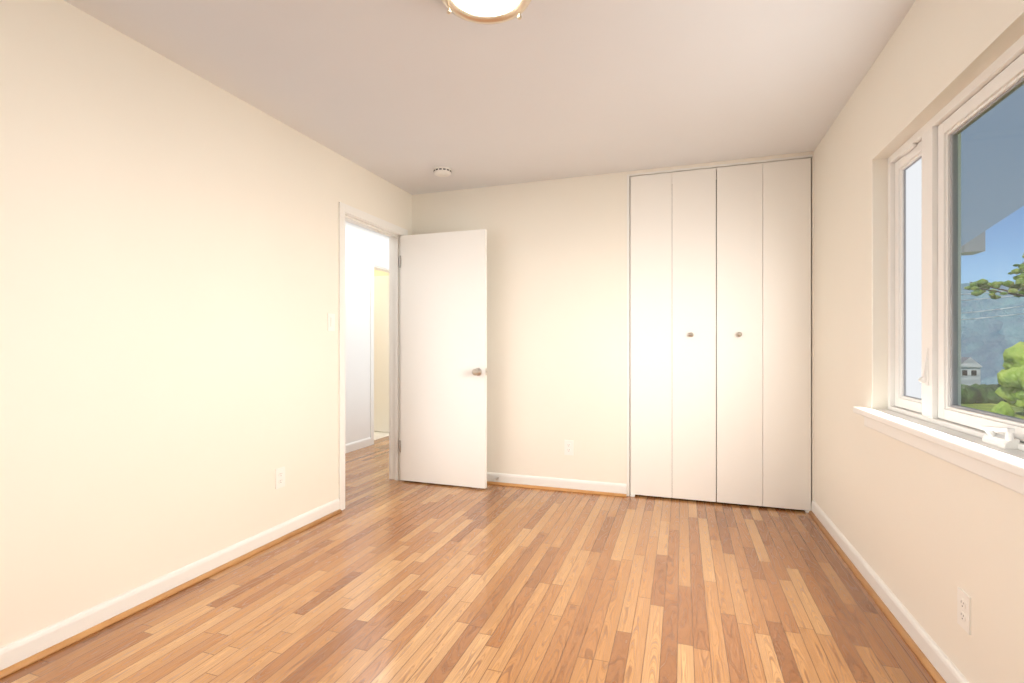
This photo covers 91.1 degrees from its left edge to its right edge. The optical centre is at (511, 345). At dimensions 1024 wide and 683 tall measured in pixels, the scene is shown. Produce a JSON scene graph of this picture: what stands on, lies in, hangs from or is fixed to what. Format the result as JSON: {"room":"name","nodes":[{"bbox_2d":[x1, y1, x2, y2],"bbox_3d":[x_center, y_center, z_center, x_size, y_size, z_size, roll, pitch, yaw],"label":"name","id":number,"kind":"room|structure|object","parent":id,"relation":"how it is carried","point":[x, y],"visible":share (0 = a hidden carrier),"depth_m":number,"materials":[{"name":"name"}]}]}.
{"room":"empty bedroom","nodes":[
{"label":"empty bedroom","id":0,"kind":"room"},
{"bbox_2d":[0,0,411,647],"bbox_3d":[-1.581,-0.090,2.352,0.060,2.440,4.510,0,0,19],"label":"wall","id":1,"kind":"structure","parent":0,"point":[168,304],"depth_m":2.20,"materials":[{"name":"beige paint"}]},
{"bbox_2d":[0,499,341,678],"bbox_3d":[-1.696,1.085,1.868,0.033,0.090,3.279,0,0,19],"label":"baseboard","id":2,"kind":"structure","parent":1,"relation":"attached to","point":[17,655],"depth_m":2.17,"materials":[{"name":"white wood"}]},
{"bbox_2d":[275,467,284,488],"bbox_3d":[-1.350,0.770,2.930,0.007,0.115,0.070,0,0,19],"label":"electrical outlet","id":3,"kind":"object","parent":1,"relation":"attached to","point":[279,477],"depth_m":2.92,"materials":[{"name":"white plastic"}]},
{"bbox_2d":[328,313,334,330],"bbox_3d":[-1.203,-0.157,3.355,0.013,0.115,0.070,0,0,19],"label":"light switch","id":4,"kind":"object","parent":1,"relation":"attached to","point":[331,322],"depth_m":3.35,"materials":[{"name":"white plastic"}]},
{"bbox_2d":[338,202,407,509],"bbox_3d":[-1.099,0.074,3.872,0.146,2.112,0.892,0,0,19],"label":"door frame","id":5,"kind":"structure","parent":1,"relation":"attached to","point":[393,232],"depth_m":4.18,"materials":[{"name":"white wood"}]},
{"bbox_2d":[399,229,486,488],"bbox_3d":[-0.575,0.102,4.077,0.805,2.032,0.169,0,0,19],"label":"door","id":6,"kind":"structure","parent":1,"relation":"in","point":[443,358],"depth_m":4.05,"materials":[{"name":"white paint"}]},
{"bbox_2d":[345,222,388,443],"bbox_3d":[-2.305,-0.090,3.864,0.121,2.440,6.910,0,0,19],"label":"wall","id":7,"kind":"structure","parent":0,"point":[363,246],"depth_m":5.49,"materials":[{"name":"white paint"}]},
{"bbox_2d":[345,437,370,452],"bbox_3d":[-2.479,1.085,3.141,0.014,0.090,5.428,0,0,19],"label":"baseboard","id":8,"kind":"structure","parent":7,"relation":"attached to","point":[357,445],"depth_m":5.47,"materials":[{"name":"white wood"}]},
{"bbox_2d":[370,259,388,444],"bbox_3d":[-1.518,0.071,6.168,0.132,2.117,0.914,0,0,19],"label":"door frame","id":9,"kind":"structure","parent":7,"relation":"attached to","point":[375,264],"depth_m":5.74,"materials":[{"name":"white wood"}]},
{"bbox_2d":[374,276,388,431],"bbox_3d":[-1.832,0.105,6.610,0.735,2.030,0.035,0,0,19],"label":"room door","id":10,"kind":"structure","parent":7,"relation":"in","point":[381,353],"depth_m":6.55,"materials":[{"name":"white paint"}]},
{"bbox_2d":[374,431,388,439],"bbox_3d":[-2.389,1.178,6.516,1.740,0.104,1.700,0,0,19],"label":"floor","id":11,"kind":"structure","parent":0,"point":[378,435],"depth_m":6.38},
{"bbox_2d":[374,269,388,275],"bbox_3d":[-2.097,-0.090,7.378,1.739,2.440,0.120,0,0,19],"label":"wall","id":12,"kind":"structure","parent":0,"point":[378,273],"depth_m":7.24,"materials":[{"name":"paint"}]},
{"bbox_2d":[0,436,935,682],"bbox_3d":[-0.239,1.180,3.101,4.522,0.100,6.790,0,0,19],"label":"floor","id":13,"kind":"structure","parent":0,"point":[381,577],"depth_m":2.19,"materials":[{"name":"brown wood"}]},
{"bbox_2d":[64,0,915,236],"bbox_3d":[-1.101,-1.370,3.456,6.382,0.120,6.910,0,0,19],"label":"ceiling","id":14,"kind":"structure","parent":0,"point":[408,96],"depth_m":2.43,"materials":[{"name":"white paint"}]},
{"bbox_2d":[433,166,451,176],"bbox_3d":[-0.517,-1.288,3.740,0.140,0.043,0.140,0,0,19],"label":"smoke detector","id":15,"kind":"object","parent":14,"relation":"attached to","point":[440,171],"visible":1,"depth_m":3.70,"materials":[{"name":"white plastic"}]},
{"bbox_2d":[442,0,530,23],"bbox_3d":[-0.092,-1.260,1.776,0.334,0.099,0.334,0,0,19],"label":"lamp","id":16,"kind":"object","parent":14,"relation":"attached to","point":[487,11],"visible":1,"depth_m":1.85,"materials":[{"name":"white glass"}]},
{"bbox_2d":[412,151,813,502],"bbox_3d":[0.601,-0.090,3.931,3.062,2.440,0.120,0,0,19],"label":"wall","id":17,"kind":"structure","parent":0,"point":[556,313],"depth_m":3.96,"materials":[{"name":"beige paint"}]},
{"bbox_2d":[487,472,626,496],"bbox_3d":[-0.008,1.085,4.056,1.827,0.090,0.033,0,0,19],"label":"baseboard","id":18,"kind":"structure","parent":17,"relation":"attached to","point":[577,486],"depth_m":3.93,"materials":[{"name":"white wood"}]},
{"bbox_2d":[564,440,572,454],"bbox_3d":[0.443,0.795,3.917,0.070,0.115,0.007,0,0,19],"label":"electrical outlet","id":19,"kind":"object","parent":17,"relation":"attached to","point":[568,447],"visible":1,"depth_m":3.92,"materials":[{"name":"white plastic"}]},
{"bbox_2d":[627,155,811,495],"bbox_3d":[1.463,-0.079,3.638,1.225,2.417,0.122,0,0,19],"label":"trim","id":20,"kind":"structure","parent":17,"relation":"attached to","point":[628,274],"depth_m":3.77,"materials":[{"name":"white wood"}]},
{"bbox_2d":[630,158,810,512],"bbox_3d":[1.458,-0.072,3.595,1.195,2.404,0.086,0,0,19],"label":"bifold closet door","id":21,"kind":"structure","parent":17,"relation":"in","point":[720,334],"depth_m":3.57,"materials":[{"name":"white wood"}]},
{"bbox_2d":[814,0,1023,682],"bbox_3d":[1.827,-0.090,2.465,0.200,2.440,6.910,0,0,19],"label":"wall","id":22,"kind":"structure","parent":0,"point":[925,534],"depth_m":2.08,"materials":[{"name":"beige paint"}]},
{"bbox_2d":[809,500,968,682],"bbox_3d":[1.332,1.085,1.366,0.033,0.090,4.270,0,0,19],"label":"baseboard","id":23,"kind":"structure","parent":22,"relation":"attached to","point":[935,661],"depth_m":2.06,"materials":[{"name":"white wood"}]},
{"bbox_2d":[853,406,1023,494],"bbox_3d":[1.363,0.339,1.394,0.119,0.090,2.173,0,0,19],"label":"window sill","id":24,"kind":"structure","parent":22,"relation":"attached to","point":[1003,467],"depth_m":1.59,"materials":[{"name":"white wood"}]},
{"bbox_2d":[888,35,1023,450],"bbox_3d":[1.440,-0.286,1.368,0.130,1.161,2.003,0,0,19],"label":"window unit","id":25,"kind":"structure","parent":22,"relation":"in","point":[924,273],"depth_m":1.89,"materials":[{"name":"white plastic"}]},
{"bbox_2d":[957,587,970,634],"bbox_3d":[1.416,0.830,1.576,0.007,0.115,0.070,0,0,19],"label":"electrical outlet","id":26,"kind":"object","parent":22,"relation":"attached to","point":[963,610],"visible":1,"depth_m":1.57,"materials":[{"name":"white plastic"}]},
{"bbox_2d":[961,85,1023,255],"bbox_3d":[2.700,-1.245,1.349,2.542,0.250,11.115,0,0,19],"label":"roof canopy","id":27,"kind":"object","parent":22,"relation":"attached to","point":[967,145],"depth_m":3.35,"materials":[{"name":"grey"}]},
{"label":"outside","id":28,"kind":"structure","parent":0,"visible":0},
{"bbox_2d":[961,403,1023,418],"bbox_3d":[32.000,1.930,-4.300,76.001,0.300,41.400,0,0,0],"label":"lawn","id":29,"kind":"structure","parent":28,"point":[987,406],"depth_m":14.48,"materials":[{"name":"green plant"}]},
{"bbox_2d":[961,383,1006,403],"bbox_3d":[15.194,1.541,15.802,4.954,0.817,1.461,0,0,3],"label":"hedge","id":30,"kind":"object","parent":29,"relation":"on","point":[965,395],"depth_m":15.41,"materials":[{"name":"green plant"}]},
{"bbox_2d":[990,341,1023,415],"bbox_3d":[12.916,0.878,12.574,1.447,2.014,1.423,0,0,19],"label":"shrub","id":31,"kind":"object","parent":29,"relation":"on","point":[1014,359],"depth_m":12.63,"materials":[{"name":"green plant"}]},
{"bbox_3d":[60.000,5.830,138.200,267.543,0.500,294.863,0,0,19],"label":"ground","id":32,"kind":"structure","parent":28,"visible":0},
{"bbox_2d":[961,357,981,385],"bbox_3d":[50.929,3.516,57.500,2.863,4.500,3.300,0,0,0],"label":"house","id":33,"kind":"structure","parent":32,"relation":"on","point":[976,370],"depth_m":56.00,"materials":[{"name":"white"}]},
{"bbox_2d":[961,283,1023,384],"bbox_3d":[76.164,3.698,77.155,44.380,29.879,51.268,0,0,19],"label":"trees","id":34,"kind":"object","parent":32,"relation":"on","point":[985,343],"depth_m":59.46,"materials":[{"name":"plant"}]},
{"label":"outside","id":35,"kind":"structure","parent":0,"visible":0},
{"bbox_2d":[961,291,1023,319],"bbox_3d":[50.629,-2.536,52.000,22.255,8.832,0.265,0,0,0],"label":"powerline","id":36,"kind":"structure","parent":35,"point":[989,310],"depth_m":51.97,"materials":[{"name":"silver metal"}]},
{"bbox_2d":[964,253,1023,298],"bbox_3d":[39.330,-2.962,39.910,6.344,9.683,4.589,0,0,19],"label":"tree","id":37,"kind":"object","parent":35,"point":[1011,284],"depth_m":39.81,"materials":[{"name":"green plant"}]}
]}

